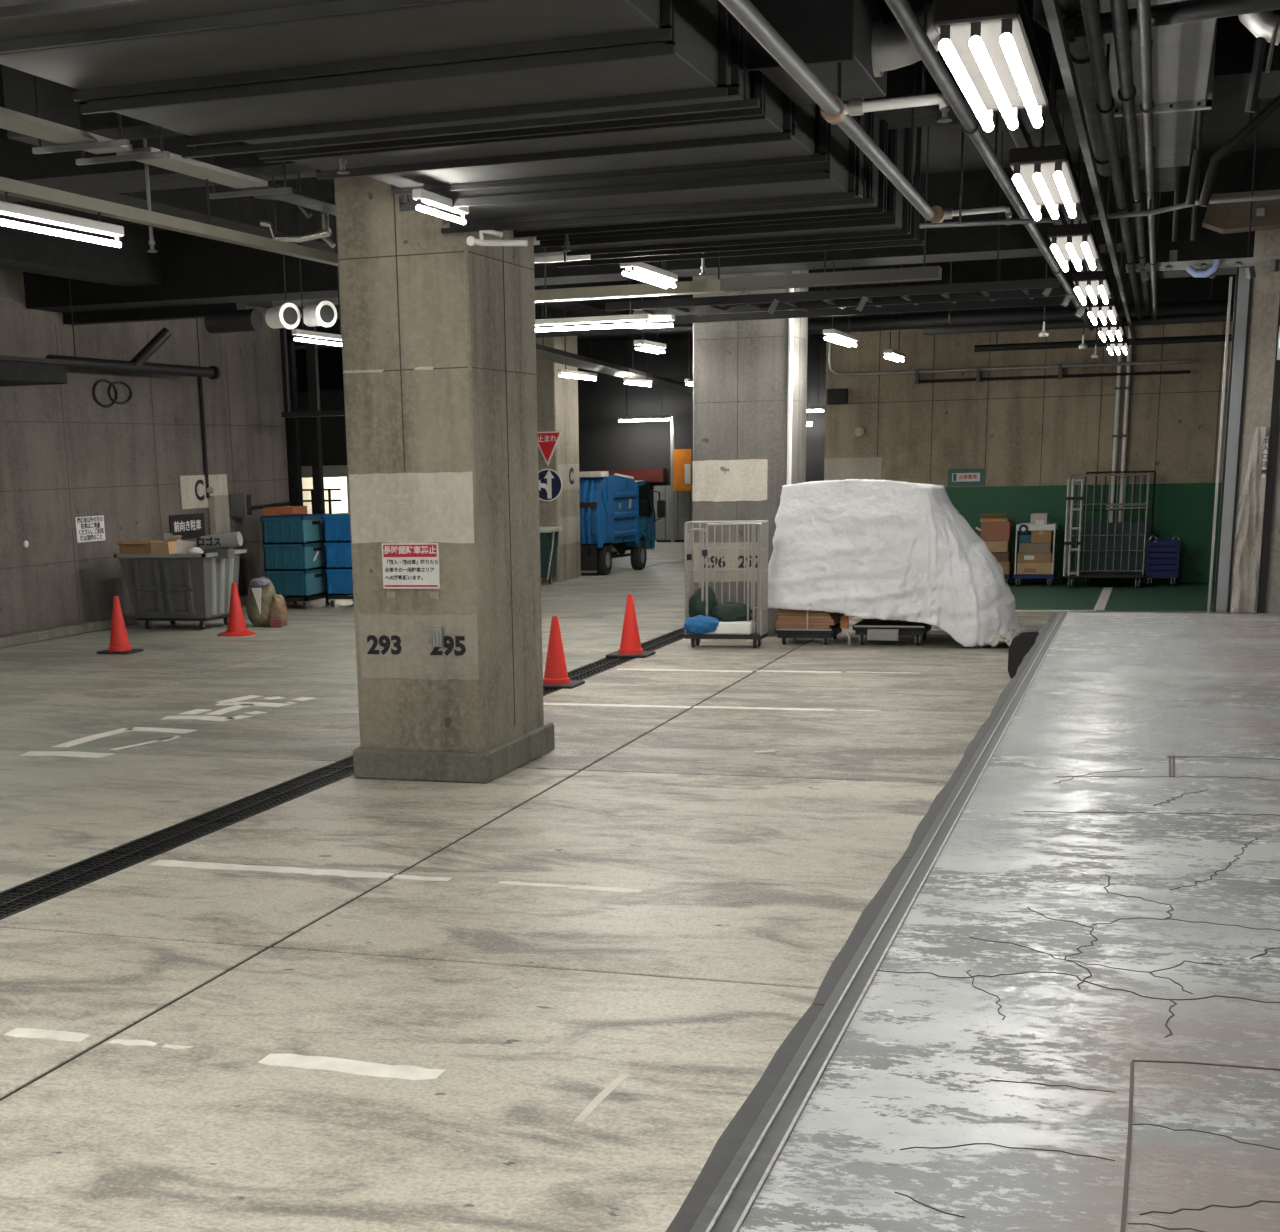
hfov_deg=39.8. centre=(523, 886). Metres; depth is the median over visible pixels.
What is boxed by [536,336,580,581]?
concrete column
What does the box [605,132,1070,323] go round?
tray
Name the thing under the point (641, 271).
lamp
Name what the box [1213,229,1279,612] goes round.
door frame
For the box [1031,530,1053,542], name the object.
carton
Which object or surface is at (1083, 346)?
shade
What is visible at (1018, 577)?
platform dolly
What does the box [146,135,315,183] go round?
duct
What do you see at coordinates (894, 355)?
lamp
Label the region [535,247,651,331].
lamp
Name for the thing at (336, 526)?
plastic crate
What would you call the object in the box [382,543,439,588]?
notice
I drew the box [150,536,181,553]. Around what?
cardboard box
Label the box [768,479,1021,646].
tarp
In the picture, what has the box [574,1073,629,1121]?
faint stripe
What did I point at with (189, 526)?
sign
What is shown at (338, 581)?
plastic crate
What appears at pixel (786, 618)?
flattened cardboard
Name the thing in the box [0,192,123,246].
lamp
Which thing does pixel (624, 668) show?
painted line
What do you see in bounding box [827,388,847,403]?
junction box
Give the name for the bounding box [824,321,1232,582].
wall
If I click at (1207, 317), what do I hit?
pipe
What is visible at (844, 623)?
bracket
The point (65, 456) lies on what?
wall
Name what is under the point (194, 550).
paper ball
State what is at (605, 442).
wall
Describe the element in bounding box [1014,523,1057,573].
frame
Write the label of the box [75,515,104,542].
notice sign
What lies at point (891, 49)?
duct
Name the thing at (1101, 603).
painted line
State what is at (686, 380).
lamp
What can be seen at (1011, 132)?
conduit
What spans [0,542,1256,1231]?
floor
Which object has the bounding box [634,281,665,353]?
lamp
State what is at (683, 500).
wall
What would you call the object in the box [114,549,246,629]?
cart
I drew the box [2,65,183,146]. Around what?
duct
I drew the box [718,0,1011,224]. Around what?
pipe
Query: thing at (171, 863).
painted line
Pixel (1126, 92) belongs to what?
conduit
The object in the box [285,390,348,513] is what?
window
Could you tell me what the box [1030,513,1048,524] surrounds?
carton
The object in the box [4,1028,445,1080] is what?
painted line
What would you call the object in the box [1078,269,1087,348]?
fitting
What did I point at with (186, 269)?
ceiling
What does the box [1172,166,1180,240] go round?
pipe
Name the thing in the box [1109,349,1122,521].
vertical pipe
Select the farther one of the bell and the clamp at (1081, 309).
the bell
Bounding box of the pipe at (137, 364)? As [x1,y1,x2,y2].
[45,279,219,379]
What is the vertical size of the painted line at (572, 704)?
0.003 m
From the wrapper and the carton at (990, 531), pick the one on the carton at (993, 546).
the carton at (990, 531)
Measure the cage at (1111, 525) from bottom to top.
1.813 m
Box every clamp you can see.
[768,299,778,313]
[856,296,867,311]
[1042,288,1051,295]
[1061,293,1073,306]
[1075,303,1085,316]
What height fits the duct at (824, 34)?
0.410 m
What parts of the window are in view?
frame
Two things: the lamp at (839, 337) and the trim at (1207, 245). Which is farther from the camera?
the lamp at (839, 337)
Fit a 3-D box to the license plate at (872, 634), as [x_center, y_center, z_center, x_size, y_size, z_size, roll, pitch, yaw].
[4.215,-2.955,20.689,0.360,0.130,0.020,3,14,19]
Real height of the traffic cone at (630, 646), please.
0.703 m
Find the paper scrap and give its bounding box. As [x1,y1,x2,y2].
[754,750,775,753]
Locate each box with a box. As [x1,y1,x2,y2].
[116,540,163,553]
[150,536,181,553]
[206,487,230,534]
[229,493,251,516]
[263,506,306,602]
[594,468,665,481]
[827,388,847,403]
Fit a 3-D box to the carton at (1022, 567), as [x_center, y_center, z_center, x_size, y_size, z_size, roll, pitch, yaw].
[8.479,-5.290,29.185,0.560,0.190,0.634,3,14,19]
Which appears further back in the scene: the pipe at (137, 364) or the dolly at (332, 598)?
the dolly at (332, 598)
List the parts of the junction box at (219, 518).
knob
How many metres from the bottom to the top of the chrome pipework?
1.390 m
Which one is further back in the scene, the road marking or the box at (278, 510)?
the box at (278, 510)
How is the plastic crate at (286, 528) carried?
on the plastic crate at (310, 556)
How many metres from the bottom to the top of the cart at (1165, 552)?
0.811 m
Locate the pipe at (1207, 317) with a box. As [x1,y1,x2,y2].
[923,262,1232,334]
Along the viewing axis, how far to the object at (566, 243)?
12.88 m
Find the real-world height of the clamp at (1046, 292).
0.138 m
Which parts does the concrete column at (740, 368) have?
number panel, painted panel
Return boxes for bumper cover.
[1008,624,1045,678]
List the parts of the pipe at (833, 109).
hanger rod, hanger rod, hanger rod, hanger rod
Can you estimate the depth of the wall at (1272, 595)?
15.65 m
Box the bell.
[854,427,864,436]
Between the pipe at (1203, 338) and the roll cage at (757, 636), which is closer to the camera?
the roll cage at (757, 636)
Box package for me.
[705,620,752,634]
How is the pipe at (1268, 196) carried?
hanging from the ceiling at (186, 269)
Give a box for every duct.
[0,355,66,386]
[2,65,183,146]
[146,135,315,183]
[740,0,886,104]
[871,0,939,76]
[1098,0,1216,192]
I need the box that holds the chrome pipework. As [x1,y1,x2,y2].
[254,174,335,247]
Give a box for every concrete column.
[334,176,554,783]
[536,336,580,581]
[693,270,808,636]
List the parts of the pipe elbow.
strap rod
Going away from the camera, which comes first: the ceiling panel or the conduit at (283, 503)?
the ceiling panel
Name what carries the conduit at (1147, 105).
hanging from the ceiling at (186, 269)
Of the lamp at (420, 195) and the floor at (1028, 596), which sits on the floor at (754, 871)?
the floor at (1028, 596)
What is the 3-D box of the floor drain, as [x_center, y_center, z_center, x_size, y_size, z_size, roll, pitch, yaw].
[-1.160,-0.894,13.960,0.360,0.298,29.200,3,14,19]
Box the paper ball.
[187,547,203,553]
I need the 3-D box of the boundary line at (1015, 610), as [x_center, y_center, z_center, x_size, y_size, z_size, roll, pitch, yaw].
[6.171,-3.912,24.986,3.717,0.004,0.140,2,14,15]
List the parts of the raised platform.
edge plate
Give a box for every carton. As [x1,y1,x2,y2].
[980,514,1009,521]
[981,520,1012,540]
[984,540,1010,551]
[991,550,1011,561]
[999,560,1011,573]
[1017,551,1052,561]
[1017,560,1054,573]
[1019,533,1030,542]
[1019,541,1052,552]
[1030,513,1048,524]
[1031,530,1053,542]
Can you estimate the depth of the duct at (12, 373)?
21.02 m
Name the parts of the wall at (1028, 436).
painted panel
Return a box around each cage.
[684,520,768,647]
[1063,473,1149,587]
[1081,471,1155,583]
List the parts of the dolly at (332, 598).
frame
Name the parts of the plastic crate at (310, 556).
corner post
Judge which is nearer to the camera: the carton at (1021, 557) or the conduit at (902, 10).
the conduit at (902, 10)
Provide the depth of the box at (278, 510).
29.17 m
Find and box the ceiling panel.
[1202,189,1279,233]
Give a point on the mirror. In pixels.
(661, 504)
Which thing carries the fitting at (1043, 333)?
hanging from the ceiling at (186, 269)
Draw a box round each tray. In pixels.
[0,75,335,215]
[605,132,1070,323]
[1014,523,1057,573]
[1126,99,1279,281]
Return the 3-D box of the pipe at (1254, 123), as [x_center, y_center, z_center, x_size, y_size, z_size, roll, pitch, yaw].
[3.399,-4.175,8.264,0.445,1.853,0.146,3,14,19]
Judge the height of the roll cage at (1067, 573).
1.773 m
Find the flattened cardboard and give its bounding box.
[776,608,843,628]
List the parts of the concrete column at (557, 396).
painted panel, painted panel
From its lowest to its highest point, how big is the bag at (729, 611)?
0.526 m
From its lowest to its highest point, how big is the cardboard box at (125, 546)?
0.258 m
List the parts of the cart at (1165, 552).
corner post, corner post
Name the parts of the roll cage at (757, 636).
panel, gate post, gate post, gate post, gate post, gate post, panel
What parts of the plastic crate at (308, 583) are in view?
corner post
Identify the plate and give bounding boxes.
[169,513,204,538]
[180,474,227,508]
[948,468,983,485]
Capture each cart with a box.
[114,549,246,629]
[540,526,561,583]
[1145,535,1180,585]
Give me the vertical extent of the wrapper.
0.330 m
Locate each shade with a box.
[1039,322,1048,336]
[1078,335,1087,348]
[1091,345,1099,357]
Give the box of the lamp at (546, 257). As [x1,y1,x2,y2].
[534,237,590,263]
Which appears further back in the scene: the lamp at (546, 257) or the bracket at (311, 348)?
the bracket at (311, 348)
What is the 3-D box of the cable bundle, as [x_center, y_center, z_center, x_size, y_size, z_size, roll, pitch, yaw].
[5.557,-5.053,14.421,0.263,0.134,0.056,3,14,19]
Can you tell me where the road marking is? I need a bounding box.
[20,695,314,757]
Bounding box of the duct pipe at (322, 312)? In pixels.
[204,254,339,333]
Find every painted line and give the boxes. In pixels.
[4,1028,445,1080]
[149,860,643,892]
[543,703,879,710]
[616,668,918,673]
[1094,587,1112,609]
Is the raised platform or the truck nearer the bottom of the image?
the raised platform
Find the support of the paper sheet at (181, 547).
on the filling
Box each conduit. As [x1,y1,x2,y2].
[198,377,209,497]
[252,502,291,508]
[787,288,793,484]
[828,341,1190,383]
[885,0,1093,330]
[996,56,1096,298]
[1080,0,1142,319]
[1110,0,1149,315]
[1136,0,1160,325]
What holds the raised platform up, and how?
on the floor at (754, 871)
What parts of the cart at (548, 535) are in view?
handle, lid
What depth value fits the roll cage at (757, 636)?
20.84 m
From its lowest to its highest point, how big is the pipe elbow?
0.458 m
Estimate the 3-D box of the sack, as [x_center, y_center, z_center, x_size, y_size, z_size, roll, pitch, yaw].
[-3.682,-4.061,25.104,0.645,0.699,0.583,3,14,19]
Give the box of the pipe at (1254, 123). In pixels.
[1186,37,1279,206]
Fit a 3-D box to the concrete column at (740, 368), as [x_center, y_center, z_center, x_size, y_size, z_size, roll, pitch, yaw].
[2.849,-5.812,22.140,1.223,5.200,1.110,3,14,19]
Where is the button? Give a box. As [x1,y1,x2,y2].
[23,540,28,547]
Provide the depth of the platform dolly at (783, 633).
21.00 m
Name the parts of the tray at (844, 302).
rail, rail, rail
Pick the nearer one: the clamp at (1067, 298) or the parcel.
the clamp at (1067, 298)
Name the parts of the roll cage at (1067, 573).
gate post, panel, gate post, gate post, panel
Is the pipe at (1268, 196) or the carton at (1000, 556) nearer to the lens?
the pipe at (1268, 196)
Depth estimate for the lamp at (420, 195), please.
10.36 m
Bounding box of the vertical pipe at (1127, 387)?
[1118,330,1131,521]
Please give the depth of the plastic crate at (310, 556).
27.91 m
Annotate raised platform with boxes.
[690,612,1279,1231]
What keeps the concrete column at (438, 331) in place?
on the floor at (754, 871)
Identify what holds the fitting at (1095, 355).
hanging from the ceiling at (186, 269)
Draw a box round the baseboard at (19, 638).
[0,594,247,647]
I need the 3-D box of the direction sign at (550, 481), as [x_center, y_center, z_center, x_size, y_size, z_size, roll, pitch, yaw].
[0.436,-7.361,32.309,0.590,0.590,0.072,3,14,19]
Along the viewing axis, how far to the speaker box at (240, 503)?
28.99 m
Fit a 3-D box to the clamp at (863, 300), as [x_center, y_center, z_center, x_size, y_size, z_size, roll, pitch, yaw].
[3.217,-5.551,16.793,0.106,0.139,0.078,-2,14,-3]
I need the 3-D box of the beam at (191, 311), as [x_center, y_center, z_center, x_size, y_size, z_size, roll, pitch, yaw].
[-5.537,-8.244,24.093,3.700,1.000,0.250,3,14,19]
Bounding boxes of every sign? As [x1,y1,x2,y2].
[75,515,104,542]
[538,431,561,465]
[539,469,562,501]
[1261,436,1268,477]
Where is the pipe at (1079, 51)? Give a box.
[1058,0,1110,176]
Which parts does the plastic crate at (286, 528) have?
lid, corner post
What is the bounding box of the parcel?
[197,532,242,558]
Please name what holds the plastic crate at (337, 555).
on the plastic crate at (338, 581)
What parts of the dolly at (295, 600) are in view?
frame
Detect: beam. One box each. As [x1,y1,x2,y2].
[0,177,337,265]
[62,303,245,324]
[535,126,941,302]
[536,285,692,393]
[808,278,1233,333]
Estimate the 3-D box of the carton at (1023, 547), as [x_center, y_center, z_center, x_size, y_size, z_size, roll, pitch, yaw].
[8.462,-5.608,29.113,0.500,0.158,0.630,3,14,19]
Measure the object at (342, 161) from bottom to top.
0.150 m
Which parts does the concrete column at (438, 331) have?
painted panel, number panel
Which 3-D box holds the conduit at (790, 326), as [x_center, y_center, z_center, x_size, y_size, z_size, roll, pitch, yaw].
[3.240,-5.256,21.505,0.053,4.200,0.056,3,14,19]
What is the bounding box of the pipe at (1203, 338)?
[974,259,1231,351]
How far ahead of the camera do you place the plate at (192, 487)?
28.04 m
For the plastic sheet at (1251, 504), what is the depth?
15.61 m
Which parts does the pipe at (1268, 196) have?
hanger rod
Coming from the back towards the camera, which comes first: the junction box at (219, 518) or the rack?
the rack
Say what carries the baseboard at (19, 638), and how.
attached to the wall at (65, 456)
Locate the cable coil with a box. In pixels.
[92,379,131,407]
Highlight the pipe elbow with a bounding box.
[1238,11,1279,112]
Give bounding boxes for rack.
[289,488,340,513]
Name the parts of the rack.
rail, rail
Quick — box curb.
[665,613,1057,1231]
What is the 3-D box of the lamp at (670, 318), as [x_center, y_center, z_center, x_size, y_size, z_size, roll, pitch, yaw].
[1.279,-6.412,17.385,0.400,1.715,0.132,3,14,19]
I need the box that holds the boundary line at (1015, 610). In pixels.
[1015,610,1095,610]
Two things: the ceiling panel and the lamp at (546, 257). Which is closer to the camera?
the ceiling panel
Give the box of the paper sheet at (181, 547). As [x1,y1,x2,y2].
[175,540,195,553]
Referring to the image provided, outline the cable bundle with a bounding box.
[1186,260,1220,277]
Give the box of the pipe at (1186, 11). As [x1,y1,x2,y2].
[1033,0,1279,42]
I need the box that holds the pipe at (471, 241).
[466,230,527,245]
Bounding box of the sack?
[246,576,287,627]
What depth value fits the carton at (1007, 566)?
29.05 m
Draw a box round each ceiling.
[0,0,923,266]
[0,0,1279,354]
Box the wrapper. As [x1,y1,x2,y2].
[164,533,180,540]
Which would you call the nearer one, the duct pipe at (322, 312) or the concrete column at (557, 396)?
the duct pipe at (322, 312)
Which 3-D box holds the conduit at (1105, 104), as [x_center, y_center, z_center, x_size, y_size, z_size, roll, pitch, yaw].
[3.216,-4.595,9.427,0.076,1.578,25.500,3,14,19]
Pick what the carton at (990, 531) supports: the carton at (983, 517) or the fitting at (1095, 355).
the carton at (983, 517)
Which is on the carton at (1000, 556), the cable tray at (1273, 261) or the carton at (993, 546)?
the carton at (993, 546)
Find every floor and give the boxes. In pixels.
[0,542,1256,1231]
[1008,583,1214,610]
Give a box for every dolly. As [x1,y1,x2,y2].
[284,594,329,608]
[326,595,353,606]
[775,623,841,644]
[853,619,931,645]
[1004,572,1012,583]
[1013,572,1056,585]
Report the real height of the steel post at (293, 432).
4.300 m
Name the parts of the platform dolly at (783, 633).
under frame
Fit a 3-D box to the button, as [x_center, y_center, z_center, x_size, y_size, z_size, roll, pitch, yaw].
[-6.726,-4.628,23.822,0.040,0.098,0.100,3,14,19]
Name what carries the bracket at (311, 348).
hanging from the ceiling at (186, 269)
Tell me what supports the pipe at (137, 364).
hanging from the ceiling at (186, 269)
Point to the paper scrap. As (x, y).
(768, 751)
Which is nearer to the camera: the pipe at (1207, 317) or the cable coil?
the pipe at (1207, 317)
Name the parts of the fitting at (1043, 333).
rod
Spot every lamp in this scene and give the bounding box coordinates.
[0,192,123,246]
[292,178,341,345]
[412,185,468,224]
[534,237,590,263]
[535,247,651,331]
[558,307,596,380]
[618,336,670,421]
[620,255,677,287]
[623,332,651,386]
[633,255,674,328]
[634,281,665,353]
[685,330,692,385]
[807,345,824,411]
[807,346,812,425]
[823,262,857,346]
[883,264,904,361]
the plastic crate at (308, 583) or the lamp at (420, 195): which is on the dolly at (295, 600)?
the plastic crate at (308, 583)
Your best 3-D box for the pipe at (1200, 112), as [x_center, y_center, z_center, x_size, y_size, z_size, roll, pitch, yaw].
[5.687,-6.131,14.867,0.042,1.280,0.044,3,14,19]
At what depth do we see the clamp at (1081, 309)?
16.23 m
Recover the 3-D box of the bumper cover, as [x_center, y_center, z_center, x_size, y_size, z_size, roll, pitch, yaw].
[4.313,-1.974,15.045,0.300,0.465,0.800,3,14,19]
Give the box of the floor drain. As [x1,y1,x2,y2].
[0,628,684,919]
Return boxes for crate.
[260,514,324,543]
[262,542,325,570]
[263,568,326,596]
[322,512,350,542]
[323,542,351,568]
[324,569,352,594]
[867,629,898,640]
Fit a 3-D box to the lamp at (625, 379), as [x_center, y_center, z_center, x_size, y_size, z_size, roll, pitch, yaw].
[2.059,-9.941,31.823,0.060,1.715,1.740,3,14,19]
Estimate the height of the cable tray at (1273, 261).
1.670 m
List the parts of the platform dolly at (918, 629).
under frame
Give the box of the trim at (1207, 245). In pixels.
[1128,231,1254,279]
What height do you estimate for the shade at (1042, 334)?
0.160 m
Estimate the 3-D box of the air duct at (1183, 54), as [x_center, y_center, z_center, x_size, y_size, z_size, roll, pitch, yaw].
[3.123,-4.506,8.554,0.495,1.335,7.400,3,14,19]
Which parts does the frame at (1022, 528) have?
corner post, corner post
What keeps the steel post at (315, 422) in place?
on the floor at (754, 871)
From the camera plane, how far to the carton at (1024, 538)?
28.85 m
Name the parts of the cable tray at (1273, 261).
rail, rail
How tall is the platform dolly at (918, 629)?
0.238 m
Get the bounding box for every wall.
[0,268,289,634]
[296,334,825,505]
[654,485,692,541]
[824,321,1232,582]
[1264,406,1279,612]
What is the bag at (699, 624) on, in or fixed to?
in the roll cage at (757, 636)
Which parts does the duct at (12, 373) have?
duct top strip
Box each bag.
[682,615,719,634]
[689,586,751,621]
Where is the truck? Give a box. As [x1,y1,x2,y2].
[579,471,665,574]
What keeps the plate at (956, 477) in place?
attached to the wall at (1028, 436)
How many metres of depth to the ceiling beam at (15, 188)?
10.52 m
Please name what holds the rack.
on the floor at (754, 871)
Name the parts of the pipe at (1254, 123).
hanger rod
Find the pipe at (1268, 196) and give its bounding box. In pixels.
[919,93,1279,228]
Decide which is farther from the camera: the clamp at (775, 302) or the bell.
the bell
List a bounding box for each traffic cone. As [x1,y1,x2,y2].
[97,596,143,653]
[219,582,255,635]
[543,616,584,688]
[606,594,655,657]
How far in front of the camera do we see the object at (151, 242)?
11.00 m
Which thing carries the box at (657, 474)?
attached to the wall at (605, 442)
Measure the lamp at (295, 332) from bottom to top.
1.715 m
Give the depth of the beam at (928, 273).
16.32 m
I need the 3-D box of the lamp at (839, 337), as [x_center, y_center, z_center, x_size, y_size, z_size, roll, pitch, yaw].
[3.748,-7.287,20.738,0.132,1.715,1.740,3,14,19]
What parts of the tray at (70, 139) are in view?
tray plate, tray plate, tray plate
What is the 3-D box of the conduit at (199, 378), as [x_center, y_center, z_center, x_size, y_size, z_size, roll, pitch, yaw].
[-5.091,-7.208,28.045,0.055,2.000,0.055,11,18,41]
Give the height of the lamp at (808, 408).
1.995 m
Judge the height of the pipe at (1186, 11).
1.499 m
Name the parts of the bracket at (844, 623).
leg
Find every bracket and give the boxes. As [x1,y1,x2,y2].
[280,325,344,417]
[840,616,850,644]
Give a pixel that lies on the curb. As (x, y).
(733, 1136)
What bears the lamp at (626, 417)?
hanging from the ceiling at (186, 269)
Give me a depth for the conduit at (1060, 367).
28.97 m
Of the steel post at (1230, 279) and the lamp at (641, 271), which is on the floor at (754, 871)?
the steel post at (1230, 279)
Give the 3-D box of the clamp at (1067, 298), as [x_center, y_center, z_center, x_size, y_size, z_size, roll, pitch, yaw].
[5.016,-5.450,16.279,0.106,0.179,0.078,-2,14,-3]
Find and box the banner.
[670,417,691,542]
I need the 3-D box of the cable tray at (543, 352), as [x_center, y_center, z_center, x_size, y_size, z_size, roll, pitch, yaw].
[2.026,-10.250,32.812,0.200,1.580,19.996,2,14,13]
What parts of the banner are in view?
post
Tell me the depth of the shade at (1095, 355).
22.86 m
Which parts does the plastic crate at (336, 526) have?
lid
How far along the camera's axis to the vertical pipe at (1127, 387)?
28.67 m
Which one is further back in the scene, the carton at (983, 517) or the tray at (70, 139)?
the carton at (983, 517)
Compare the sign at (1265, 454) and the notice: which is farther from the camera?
the sign at (1265, 454)
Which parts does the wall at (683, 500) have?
panel, rail, panel, panel, panel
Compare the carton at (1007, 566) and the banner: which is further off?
the banner
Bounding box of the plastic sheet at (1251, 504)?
[1231,427,1268,612]
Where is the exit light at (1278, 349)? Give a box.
[1277,326,1279,359]
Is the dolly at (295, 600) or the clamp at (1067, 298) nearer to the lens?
the clamp at (1067, 298)
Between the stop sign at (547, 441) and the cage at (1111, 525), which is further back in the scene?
the stop sign at (547, 441)
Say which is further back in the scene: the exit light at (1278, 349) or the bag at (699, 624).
the bag at (699, 624)
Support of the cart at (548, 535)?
on the floor at (754, 871)
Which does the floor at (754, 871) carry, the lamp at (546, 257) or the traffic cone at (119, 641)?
the traffic cone at (119, 641)
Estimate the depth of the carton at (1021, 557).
28.86 m
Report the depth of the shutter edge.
15.49 m
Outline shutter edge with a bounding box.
[1256,302,1279,612]
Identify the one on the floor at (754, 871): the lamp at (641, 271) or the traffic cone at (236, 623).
the traffic cone at (236, 623)
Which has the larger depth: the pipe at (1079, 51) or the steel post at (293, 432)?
the steel post at (293, 432)
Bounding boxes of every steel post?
[287,342,302,505]
[306,355,324,513]
[1207,277,1232,612]
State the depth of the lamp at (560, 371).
28.59 m
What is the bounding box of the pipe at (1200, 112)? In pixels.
[1190,110,1203,239]
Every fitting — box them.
[1039,261,1048,336]
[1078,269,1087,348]
[1091,297,1099,357]
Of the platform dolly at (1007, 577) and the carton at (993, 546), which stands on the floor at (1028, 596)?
the platform dolly at (1007, 577)
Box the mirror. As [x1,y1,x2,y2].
[657,500,665,517]
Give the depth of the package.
20.81 m

